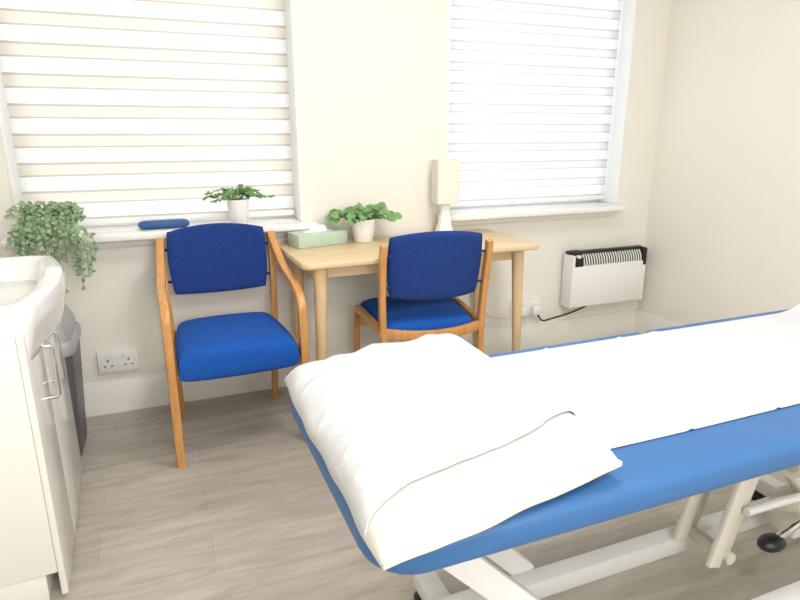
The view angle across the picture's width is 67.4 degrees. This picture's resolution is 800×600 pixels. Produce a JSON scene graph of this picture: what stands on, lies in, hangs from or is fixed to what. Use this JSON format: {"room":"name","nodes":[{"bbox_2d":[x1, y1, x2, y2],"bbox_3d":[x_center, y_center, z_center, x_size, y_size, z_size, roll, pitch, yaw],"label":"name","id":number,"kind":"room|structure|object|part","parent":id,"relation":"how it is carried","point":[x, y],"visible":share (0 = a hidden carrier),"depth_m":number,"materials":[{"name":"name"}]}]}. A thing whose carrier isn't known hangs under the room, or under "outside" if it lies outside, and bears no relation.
{"room":"examination room","nodes":[
{"label":"examination room","id":0,"kind":"room"},
{"bbox_2d":[35,209,293,225],"bbox_3d":[-1.091,-0.390,2.856,1.185,0.028,0.024,-6,17,-21],"label":"bar","id":1,"kind":"object","parent":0,"point":[103,221],"depth_m":2.86,"materials":[{"name":"white plastic"}]},
{"bbox_2d":[0,0,671,383],"bbox_3d":[-0.243,-0.852,3.102,3.810,2.550,0.250,-6,17,-21],"label":"wall","id":2,"kind":"structure","parent":0,"point":[372,75],"depth_m":3.01,"materials":[{"name":"paint"}]},
{"bbox_2d":[0,65,23,225],"bbox_3d":[-1.657,-0.990,2.459,0.012,1.435,0.234,-6,17,-21],"label":"reveal","id":3,"kind":"object","parent":2,"relation":"attached to","point":[5,127],"visible":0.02,"depth_m":2.50,"materials":[{"name":"white paint"}]},
{"bbox_2d":[96,347,139,373],"bbox_3d":[-1.320,0.282,2.813,0.175,0.105,0.034,-6,17,-21],"label":"wall socket","id":4,"kind":"object","parent":2,"relation":"attached to","point":[109,361],"visible":1,"depth_m":2.80,"materials":[{"name":"white plastic"}]},
{"bbox_2d":[0,0,292,203],"bbox_3d":[-1.091,-1.086,2.659,1.185,1.263,0.001,-6,17,-21],"label":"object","id":5,"kind":"object","parent":2,"relation":"attached to","point":[5,16],"depth_m":2.70,"materials":[{"name":"white fabric"}]},
{"bbox_2d":[0,0,293,216],"bbox_3d":[-1.091,-1.028,2.675,1.185,1.281,0.001,-6,17,-21],"label":"bands","id":6,"kind":"object","parent":2,"relation":"attached to","point":[8,32],"depth_m":2.70,"materials":[{"name":"white fabric"}]},
{"bbox_2d":[0,0,293,221],"bbox_3d":[-1.091,-1.027,2.675,1.185,1.299,0.001,-6,17,-21],"label":"blind edges","id":7,"kind":"object","parent":2,"relation":"attached to","point":[2,9],"visible":0.96,"depth_m":2.70,"materials":[{"name":"white fabric"}]},
{"bbox_2d":[12,230,301,253],"bbox_3d":[-1.046,-0.281,2.776,1.290,0.038,0.019,-6,17,-21],"label":"apron","id":8,"kind":"object","parent":2,"relation":"attached to","point":[285,233],"visible":0.24,"depth_m":2.69,"materials":[{"name":"white paint"}]},
{"bbox_2d":[1,221,317,247],"bbox_3d":[-1.031,-0.304,2.731,1.330,0.032,0.099,-6,17,-21],"label":"sill nose","id":9,"kind":"structure","parent":2,"relation":"attached to","point":[115,236],"depth_m":2.65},
{"bbox_2d":[5,200,99,293],"bbox_3d":[-1.439,-0.224,2.506,0.346,0.375,0.241,-6,17,-21],"label":"trailing plant","id":10,"kind":"object","parent":9,"relation":"on","point":[50,223],"visible":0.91,"depth_m":2.46,"materials":[{"name":"green plant"}]},
{"bbox_2d":[202,183,274,223],"bbox_3d":[-0.754,-0.447,2.814,0.306,0.195,0.179,-12,20,-37],"label":"potted plant","id":11,"kind":"object","parent":9,"relation":"on","point":[238,208],"visible":0.99,"depth_m":2.78,"materials":[{"name":"green plant"}]},
{"bbox_3d":[-0.757,-0.411,2.816,0.104,0.125,0.104,-6,17,-21],"label":"pot","id":12,"kind":"part","parent":11,"relation":"part of","materials":[{"name":"white ceramic"}]},
{"bbox_2d":[64,217,299,232],"bbox_3d":[-1.099,-0.348,2.886,1.225,0.032,0.251,-6,17,-21],"label":"sill","id":13,"kind":"structure","parent":2,"relation":"attached to","point":[277,219],"depth_m":2.91,"materials":[{"name":"white paint"}]},
{"bbox_2d":[138,219,189,228],"bbox_3d":[-1.088,-0.351,2.767,0.224,0.036,0.060,-7,17,-24],"label":"glasses case","id":14,"kind":"object","parent":13,"relation":"on","point":[165,223],"visible":1,"depth_m":2.75,"materials":[{"name":"blue plastic"}]},
{"bbox_2d":[64,216,281,227],"bbox_3d":[-1.127,-0.412,2.941,1.085,0.060,0.060,-6,17,-21],"label":"frame","id":15,"kind":"object","parent":13,"relation":"on","point":[264,216],"visible":0.11,"depth_m":2.96,"materials":[{"name":"white plastic"}]},
{"bbox_2d":[284,0,302,220],"bbox_3d":[-0.531,-1.112,2.894,0.012,1.435,0.234,-6,17,-21],"label":"reveal","id":16,"kind":"object","parent":2,"relation":"attached to","point":[288,4],"visible":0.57,"depth_m":2.88,"materials":[{"name":"white paint"}]},
{"bbox_2d":[83,309,636,416],"bbox_3d":[-0.193,0.332,3.308,3.810,0.160,0.018,-6,17,-21],"label":"baseboard","id":17,"kind":"structure","parent":2,"relation":"attached to","point":[127,394],"depth_m":3.10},
{"bbox_2d":[446,0,451,158],"bbox_3d":[0.208,-1.193,3.180,0.012,1.435,0.234,-6,17,-21],"label":"reveal","id":18,"kind":"object","parent":2,"relation":"attached to","point":[450,1],"visible":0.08,"depth_m":3.08,"materials":[{"name":"white paint"}]},
{"bbox_2d":[521,297,540,316],"bbox_3d":[0.767,0.048,3.599,0.185,0.110,0.070,-6,17,-21],"label":"wall socket","id":19,"kind":"object","parent":2,"relation":"attached to","point":[530,306],"visible":0.74,"depth_m":3.60,"materials":[{"name":"white plastic"}]},
{"bbox_2d":[437,204,625,220],"bbox_3d":[0.778,-0.501,3.431,1.210,0.032,0.099,-6,17,-21],"label":"sill nose","id":20,"kind":"structure","parent":2,"relation":"attached to","point":[482,215],"depth_m":3.39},
{"bbox_2d":[451,212,612,225],"bbox_3d":[0.763,-0.478,3.477,1.170,0.038,0.019,-6,17,-21],"label":"apron","id":21,"kind":"object","parent":2,"relation":"attached to","point":[584,215],"visible":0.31,"depth_m":3.46,"materials":[{"name":"beige paint"}]},
{"bbox_2d":[450,201,613,212],"bbox_3d":[0.745,-0.549,3.600,1.180,0.032,0.251,-6,17,-21],"label":"sill","id":22,"kind":"structure","parent":2,"relation":"attached to","point":[588,203],"depth_m":3.57,"materials":[{"name":"white paint"}]},
{"bbox_2d":[450,200,589,208],"bbox_3d":[0.717,-0.612,3.655,1.040,0.060,0.060,-6,17,-21],"label":"frame","id":23,"kind":"object","parent":22,"relation":"on","point":[581,200],"visible":0.2,"depth_m":3.64,"materials":[{"name":"white plastic"}]},
{"bbox_2d":[448,0,620,188],"bbox_3d":[0.753,-1.293,3.371,1.140,1.294,0.001,-6,17,-21],"label":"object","id":24,"kind":"object","parent":2,"relation":"attached to","point":[476,3],"depth_m":3.41,"materials":[{"name":"white fabric"}]},
{"bbox_2d":[448,0,621,201],"bbox_3d":[0.753,-1.243,3.385,1.140,1.330,0.001,-6,17,-21],"label":"blind edges","id":25,"kind":"object","parent":2,"relation":"attached to","point":[510,1],"visible":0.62,"depth_m":3.42,"materials":[{"name":"white fabric"}]},
{"bbox_2d":[448,0,621,199],"bbox_3d":[0.753,-1.244,3.385,1.140,1.312,0.001,-6,17,-21],"label":"bands","id":26,"kind":"object","parent":2,"relation":"attached to","point":[456,12],"depth_m":3.42,"materials":[{"name":"white fabric"}]},
{"bbox_2d":[560,244,647,308],"bbox_3d":[1.261,-0.155,3.719,0.562,0.348,0.120,-6,17,-21],"label":"heater","id":27,"kind":"object","parent":2,"relation":"attached to","point":[603,275],"visible":1,"depth_m":3.66,"materials":[{"name":"white plastic"}]},
{"bbox_2d":[537,306,585,320],"bbox_3d":[1.004,0.071,3.690,0.408,0.078,0.045,-8,18,-26],"label":"power cable","id":28,"kind":"object","parent":27,"relation":"attached to","point":[583,306],"visible":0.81,"depth_m":3.70,"materials":[{"name":"black plastic"}]},
{"bbox_2d":[566,244,642,265],"bbox_3d":[1.263,-0.265,3.679,0.550,0.115,0.090,-6,17,-21],"label":"grille","id":29,"kind":"object","parent":27,"relation":"attached to","point":[627,255],"depth_m":3.65,"materials":[{"name":"white plastic"}]},
{"bbox_3d":[1.272,-0.100,3.683,0.523,0.254,0.016,-6,17,-21],"label":"panel","id":30,"kind":"part","parent":27,"relation":"part of","materials":[{"name":"white plastic"}]},
{"bbox_2d":[597,0,637,203],"bbox_3d":[1.292,-1.311,3.600,0.012,1.435,0.234,-6,17,-21],"label":"reveal","id":31,"kind":"object","parent":2,"relation":"attached to","point":[628,7],"visible":0.56,"depth_m":3.57,"materials":[{"name":"white paint"}]},
{"bbox_2d":[50,386,799,599],"bbox_3d":[0.670,1.043,1.276,4.310,0.100,5.150,-6,17,-21],"label":"floor","id":32,"kind":"structure","parent":0,"point":[251,513],"depth_m":2.02,"materials":[{"name":"plastic"}]},
{"bbox_2d":[0,255,81,599],"bbox_3d":[-1.295,0.310,1.844,0.559,0.998,0.748,-7,17,-23],"label":"cabinet","id":33,"kind":"object","parent":32,"relation":"on","point":[41,464],"visible":1,"depth_m":1.66,"materials":[{"name":"white wood"}]},
{"bbox_2d":[0,255,65,359],"bbox_3d":[-1.295,0.040,1.768,0.559,0.189,0.748,-7,17,-23],"label":"basin","id":34,"kind":"object","parent":33,"relation":"in","point":[32,287],"depth_m":1.69,"materials":[{"name":"ceramic"}]},
{"bbox_3d":[-1.021,0.437,1.745,0.018,0.783,0.278,-7,17,-23],"label":"door panel","id":35,"kind":"part","parent":33,"relation":"part of","materials":[{"name":"white wood"}]},
{"bbox_3d":[-1.023,0.210,1.755,0.040,0.173,0.013,-7,17,-23],"label":"handle","id":36,"kind":"part","parent":33,"relation":"part of","materials":[{"name":"silver metal"}]},
{"bbox_3d":[-1.081,0.175,1.878,0.040,0.173,0.013,-7,17,-23],"label":"handle","id":37,"kind":"part","parent":33,"relation":"part of","materials":[{"name":"silver metal"}]},
{"bbox_3d":[-1.174,0.345,2.071,0.018,0.783,0.458,-7,17,-23],"label":"door panel","id":38,"kind":"part","parent":33,"relation":"part of","materials":[{"name":"white wood"}]},
{"bbox_2d":[59,305,86,455],"bbox_3d":[-1.442,0.328,2.453,0.266,0.632,0.346,-6,17,-21],"label":"waste bin","id":39,"kind":"object","parent":32,"relation":"on","point":[70,329],"visible":0.32,"depth_m":2.42,"materials":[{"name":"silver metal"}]},
{"bbox_2d":[155,223,308,468],"bbox_3d":[-0.738,0.148,2.617,0.559,0.896,0.559,-7,17,-22],"label":"armchair","id":40,"kind":"object","parent":32,"relation":"on","point":[213,257],"visible":0.98,"depth_m":2.59,"materials":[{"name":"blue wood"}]},
{"bbox_3d":[-0.962,0.199,2.511,0.055,0.851,0.512,-7,17,-22],"label":"leg and arm","id":41,"kind":"part","parent":40,"relation":"part of","materials":[{"name":"brown wood"}]},
{"bbox_3d":[-0.957,0.221,2.523,0.024,0.050,0.451,-6,17,-19],"label":"rail","id":42,"kind":"part","parent":40,"relation":"part of","materials":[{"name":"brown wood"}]},
{"bbox_3d":[-1.042,0.140,2.736,0.047,0.847,0.095,-7,17,-22],"label":"leg","id":43,"kind":"part","parent":40,"relation":"part of","materials":[{"name":"brown wood"}]},
{"bbox_3d":[-0.830,-0.192,2.742,0.433,0.311,0.096,-7,17,-22],"label":"backrest","id":44,"kind":"part","parent":40,"relation":"part of","materials":[{"name":"blue fabric"}]},
{"bbox_3d":[-0.723,0.180,2.591,0.473,0.140,0.485,-7,17,-22],"label":"seat","id":45,"kind":"part","parent":40,"relation":"part of","materials":[{"name":"blue fabric"}]},
{"bbox_3d":[-0.616,0.090,2.914,0.047,0.847,0.095,-7,17,-22],"label":"leg","id":46,"kind":"part","parent":40,"relation":"part of","materials":[{"name":"brown wood"}]},
{"bbox_3d":[-0.496,0.144,2.705,0.043,0.851,0.512,-7,17,-25],"label":"leg and arm","id":47,"kind":"part","parent":40,"relation":"part of","materials":[{"name":"brown wood"}]},
{"bbox_3d":[-0.508,0.169,2.710,0.024,0.050,0.451,-8,18,-25],"label":"rail","id":48,"kind":"part","parent":40,"relation":"part of","materials":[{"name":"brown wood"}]},
{"bbox_2d":[279,229,538,367],"bbox_3d":[0.043,0.097,3.020,1.190,0.771,0.520,-7,17,-23],"label":"writing desk","id":49,"kind":"object","parent":32,"relation":"on","point":[321,263],"visible":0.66,"depth_m":2.77,"materials":[{"name":"brown wood"}]},
{"bbox_3d":[-0.497,0.118,2.995,0.071,0.744,0.062,-7,17,-23],"label":"leg","id":50,"kind":"part","parent":49,"relation":"part of","materials":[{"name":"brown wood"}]},
{"bbox_2d":[288,225,346,248],"bbox_3d":[-0.395,-0.314,2.882,0.260,0.092,0.120,-11,19,-34],"label":"tissue box","id":51,"kind":"object","parent":49,"relation":"on","point":[317,235],"visible":1,"depth_m":2.84,"materials":[{"name":"cardboard"}]},
{"bbox_3d":[-0.344,0.213,2.660,0.071,0.744,0.062,-7,17,-23],"label":"leg","id":52,"kind":"part","parent":49,"relation":"part of","materials":[{"name":"brown wood"}]},
{"bbox_2d":[325,202,401,242],"bbox_3d":[-0.182,-0.388,2.958,0.374,0.194,0.254,-6,17,-21],"label":"potted plant","id":53,"kind":"object","parent":49,"relation":"on","point":[363,226],"visible":1,"depth_m":2.91,"materials":[{"name":"green plant"}]},
{"bbox_3d":[-0.182,-0.346,2.962,0.124,0.112,0.124,-6,17,-21],"label":"pot","id":54,"kind":"part","parent":53,"relation":"part of","materials":[{"name":"white ceramic"}]},
{"bbox_2d":[431,159,459,230],"bbox_3d":[0.233,-0.529,3.107,0.118,0.385,0.118,-4,16,-13],"label":"table lamp","id":55,"kind":"object","parent":49,"relation":"on","point":[445,172],"visible":0.89,"depth_m":3.04,"materials":[{"name":"ceramic"}]},
{"bbox_3d":[0.233,-0.608,3.084,0.118,0.220,0.118,-4,16,-13],"label":"lamp shade","id":56,"kind":"part","parent":55,"relation":"part of","materials":[{"name":"beige fabric"}]},
{"bbox_3d":[0.431,0.008,3.387,0.071,0.744,0.062,-7,17,-23],"label":"leg","id":57,"kind":"part","parent":49,"relation":"part of","materials":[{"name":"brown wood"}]},
{"bbox_2d":[453,229,522,317],"bbox_3d":[0.508,-0.147,3.436,0.448,0.542,0.028,-4,16,-14],"label":"power cable","id":58,"kind":"object","parent":49,"relation":"hanging from","point":[453,229],"visible":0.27,"depth_m":3.53,"materials":[{"name":"white plastic"}]},
{"bbox_3d":[0.584,0.102,3.052,0.071,0.744,0.062,-7,17,-23],"label":"leg","id":59,"kind":"part","parent":49,"relation":"part of","materials":[{"name":"brown wood"}]},
{"bbox_2d":[353,231,493,351],"bbox_3d":[0.090,0.072,2.887,0.540,0.896,0.559,-5,16,-16],"label":"desk chair","id":60,"kind":"object","parent":32,"relation":"on","point":[427,272],"visible":0.85,"depth_m":2.62,"materials":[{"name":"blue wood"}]},
{"bbox_3d":[0.038,0.083,3.068,0.500,0.050,0.022,-5,16,-16],"label":"rail","id":61,"kind":"part","parent":60,"relation":"part of","materials":[{"name":"brown wood"}]},
{"bbox_3d":[-0.156,0.287,2.901,0.035,0.469,0.483,-5,17,-18],"label":"leg and rail","id":62,"kind":"part","parent":60,"relation":"part of","materials":[{"name":"brown wood"}]},
{"bbox_3d":[-0.066,0.174,2.619,0.047,0.847,0.095,-5,16,-16],"label":"leg","id":63,"kind":"part","parent":60,"relation":"part of","materials":[{"name":"brown wood"}]},
{"bbox_3d":[0.079,0.086,2.928,0.473,0.140,0.485,-5,16,-16],"label":"seat","id":64,"kind":"part","parent":60,"relation":"part of","materials":[{"name":"blue fabric"}]},
{"bbox_3d":[0.156,0.142,2.681,0.473,0.057,0.067,-5,16,-16],"label":"rail","id":65,"kind":"part","parent":60,"relation":"part of","materials":[{"name":"brown wood"}]},
{"bbox_3d":[0.157,-0.149,2.594,0.433,0.311,0.096,-5,16,-16],"label":"backrest","id":66,"kind":"part","parent":60,"relation":"part of","materials":[{"name":"blue fabric"}]},
{"bbox_3d":[0.319,0.249,3.040,0.035,0.469,0.483,-4,16,-14],"label":"leg and rail","id":67,"kind":"part","parent":60,"relation":"part of","materials":[{"name":"brown wood"}]},
{"bbox_3d":[0.378,0.137,2.749,0.047,0.847,0.095,-5,16,-16],"label":"leg","id":68,"kind":"part","parent":60,"relation":"part of","materials":[{"name":"brown wood"}]},
{"bbox_2d":[291,309,799,599],"bbox_3d":[0.716,0.533,1.607,1.885,0.700,0.690,-6,17,-21],"label":"couch","id":69,"kind":"object","parent":32,"relation":"on","point":[690,464],"visible":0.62,"depth_m":1.20,"materials":[{"name":"blue leather"}]},
{"bbox_2d":[284,333,621,570],"bbox_3d":[0.059,0.216,1.226,0.500,0.108,0.755,-6,17,-21],"label":"pillow","id":70,"kind":"object","parent":69,"relation":"on","point":[429,443],"visible":1,"depth_m":1.03,"materials":[{"name":"fabric"}]},
{"bbox_2d":[491,303,799,448],"bbox_3d":[0.926,0.228,1.654,1.451,0.216,0.514,-6,17,-21],"label":"paper","id":71,"kind":"object","parent":69,"relation":"on","point":[628,390],"visible":0.89,"depth_m":1.51,"materials":[{"name":"white paper"}]},
{"bbox_3d":[0.953,0.478,1.822,0.193,0.486,0.026,-6,17,-21],"label":"lift link leg","id":72,"kind":"part","parent":69,"relation":"part of","materials":[{"name":"white metal"}]},
{"bbox_3d":[1.236,0.171,1.729,0.760,0.068,0.678,-6,17,-21],"label":"pad leg","id":73,"kind":"part","parent":69,"relation":"part of","materials":[{"name":"white fabric"}]},
{"bbox_3d":[0.998,0.508,1.714,0.193,0.486,0.026,-6,17,-21],"label":"lift link leg","id":74,"kind":"part","parent":69,"relation":"part of","materials":[{"name":"beige metal"}]},
{"bbox_3d":[1.164,0.643,1.744,0.295,0.056,0.043,-10,19,-33],"label":"foot lever","id":75,"kind":"part","parent":69,"relation":"part of","materials":[{"name":"silver metal"}]},
{"bbox_2d":[450,195,604,206],"bbox_3d":[0.753,-0.590,3.570,1.140,0.028,0.024,-6,17,-21],"label":"bar","id":76,"kind":"object","parent":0,"point":[591,197],"depth_m":3.56,"materials":[{"name":"white plastic"}]},
{"bbox_2d":[637,0,799,324],"bbox_3d":[2.555,-0.437,1.644,0.250,2.550,5.150,-6,17,-21],"label":"wall","id":77,"kind":"structure","parent":0,"point":[722,235],"depth_m":3.25,"materials":[{"name":"paint"}]},
{"bbox_2d":[634,309,680,333],"bbox_3d":[2.430,0.726,1.921,0.018,0.160,4.650,-6,17,-21],"label":"baseboard","id":78,"kind":"structure","parent":77,"relation":"attached to","point":[645,322],"depth_m":3.88,"materials":[{"name":"beige paint"}]}
]}

